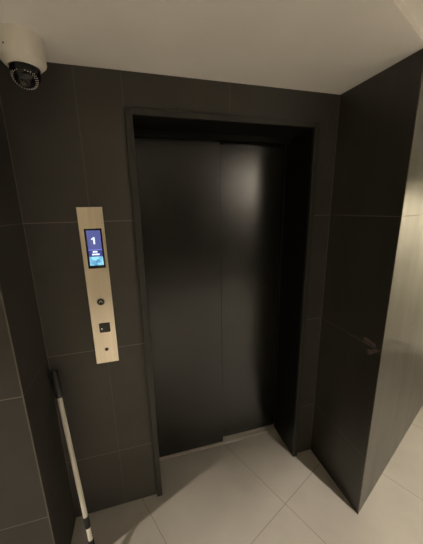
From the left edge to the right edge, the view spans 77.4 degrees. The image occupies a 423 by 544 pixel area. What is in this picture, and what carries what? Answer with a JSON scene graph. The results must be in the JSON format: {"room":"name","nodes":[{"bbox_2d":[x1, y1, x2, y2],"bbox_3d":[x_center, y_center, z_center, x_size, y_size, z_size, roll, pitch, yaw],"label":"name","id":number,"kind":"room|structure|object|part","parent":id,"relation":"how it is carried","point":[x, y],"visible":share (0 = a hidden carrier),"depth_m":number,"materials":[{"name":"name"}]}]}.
{"room":"elevator lobby","nodes":[
{"label":"elevator lobby","id":0,"kind":"room"},
{"bbox_2d":[0,101,75,543],"bbox_3d":[-2.298,0.404,0.788,3.200,2.143,0.589,-5,14,-15],"label":"wall","id":1,"kind":"structure","parent":0,"point":[23,512],"depth_m":1.02,"materials":[{"name":"tile"}]},
{"bbox_2d":[0,285,54,543],"bbox_3d":[-0.680,0.342,0.924,0.004,2.143,0.004,-5,14,-15],"label":"trim","id":2,"kind":"structure","parent":1,"relation":"attached to","point":[1,294],"depth_m":0.96,"materials":[{"name":"grey tile"}]},
{"bbox_2d":[0,60,339,516],"bbox_3d":[-0.090,0.190,1.513,1.460,2.143,0.320,-5,14,-15],"label":"wall","id":3,"kind":"structure","parent":0,"point":[67,137],"depth_m":1.18,"materials":[{"name":"tile"}]},
{"bbox_2d":[76,207,118,363],"bbox_3d":[-0.508,0.082,1.194,0.101,0.731,0.008,-5,14,-15],"label":"panel","id":4,"kind":"object","parent":3,"relation":"attached to","point":[90,219],"visible":1,"depth_m":1.19,"materials":[{"name":"metal"}]},
{"bbox_2d":[89,256,103,265],"bbox_3d":[-0.506,-0.048,1.162,0.056,0.039,0.001,-5,14,-15],"label":"picture","id":5,"kind":"object","parent":4,"relation":"attached to","point":[93,260],"depth_m":1.16,"materials":[{"name":"blue"}]},
{"bbox_2d":[124,107,320,496],"bbox_3d":[0.065,0.244,1.560,0.915,2.010,0.336,-5,14,-15],"label":"elevator door","id":6,"kind":"structure","parent":3,"relation":"in","point":[207,188],"depth_m":1.56,"materials":[{"name":"black metal"}]},
{"bbox_3d":[-0.156,0.243,1.589,0.448,1.992,0.030,-5,14,-15],"label":"door panel","id":7,"kind":"part","parent":6,"relation":"part of","materials":[{"name":"black paint"}]},
{"bbox_3d":[0.056,1.197,1.889,0.855,0.005,0.094,-5,14,-15],"label":"sill","id":8,"kind":"part","parent":6,"relation":"part of","materials":[{"name":"metal"}]},
{"bbox_3d":[0.226,0.203,1.727,0.457,1.992,0.030,-5,14,-15],"label":"door panel","id":9,"kind":"part","parent":6,"relation":"part of","materials":[{"name":"black paint"}]},
{"bbox_2d":[0,0,422,94],"bbox_3d":[0.845,-0.683,0.116,6.270,0.172,5.700,-12,17,-38],"label":"ceiling","id":10,"kind":"structure","parent":0,"point":[322,46],"depth_m":0.85,"materials":[{"name":"paint"}]},
{"bbox_2d":[0,22,46,89],"bbox_3d":[-0.600,-0.667,0.844,0.128,0.146,0.128,-5,14,-15],"label":"ceiling camera","id":11,"kind":"object","parent":10,"relation":"attached to","point":[22,50],"visible":1,"depth_m":0.81,"materials":[{"name":"white plastic"}]},
{"bbox_2d":[71,405,422,543],"bbox_3d":[0.886,1.533,0.646,6.270,0.100,5.700,-12,17,-38],"label":"floor","id":12,"kind":"structure","parent":0,"point":[251,490],"depth_m":1.47,"materials":[{"name":"beige tile"}]},
{"bbox_2d":[50,370,94,543],"bbox_3d":[-0.600,0.916,1.179,0.036,0.913,0.353,-12,17,-39],"label":"pole","id":13,"kind":"object","parent":12,"relation":"on","point":[57,388],"visible":1,"depth_m":1.18,"materials":[{"name":"white metal"}]},
{"bbox_2d":[310,48,422,511],"bbox_3d":[1.738,-0.017,2.238,2.468,2.143,1.611,-5,14,-15],"label":"wall","id":14,"kind":"structure","parent":0,"point":[376,119],"depth_m":1.30,"materials":[{"name":"tile"}]},
{"bbox_2d":[364,338,375,346],"bbox_3d":[0.749,0.332,1.249,0.002,0.024,0.072,-5,14,-15],"label":"scrap","id":15,"kind":"object","parent":14,"relation":"attached to","point":[367,340],"visible":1,"depth_m":1.25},
{"bbox_2d":[367,349,376,354],"bbox_3d":[0.755,0.377,1.241,0.002,0.041,0.050,-5,14,-15],"label":"scrap","id":16,"kind":"object","parent":14,"relation":"attached to","point":[370,352],"visible":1,"depth_m":1.24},
{"bbox_2d":[357,65,422,513],"bbox_3d":[0.767,0.257,1.168,0.005,2.143,0.007,-5,14,-15],"label":"trim","id":17,"kind":"structure","parent":14,"relation":"attached to","point":[422,65],"depth_m":1.10,"materials":[{"name":"grey tile"}]}
]}

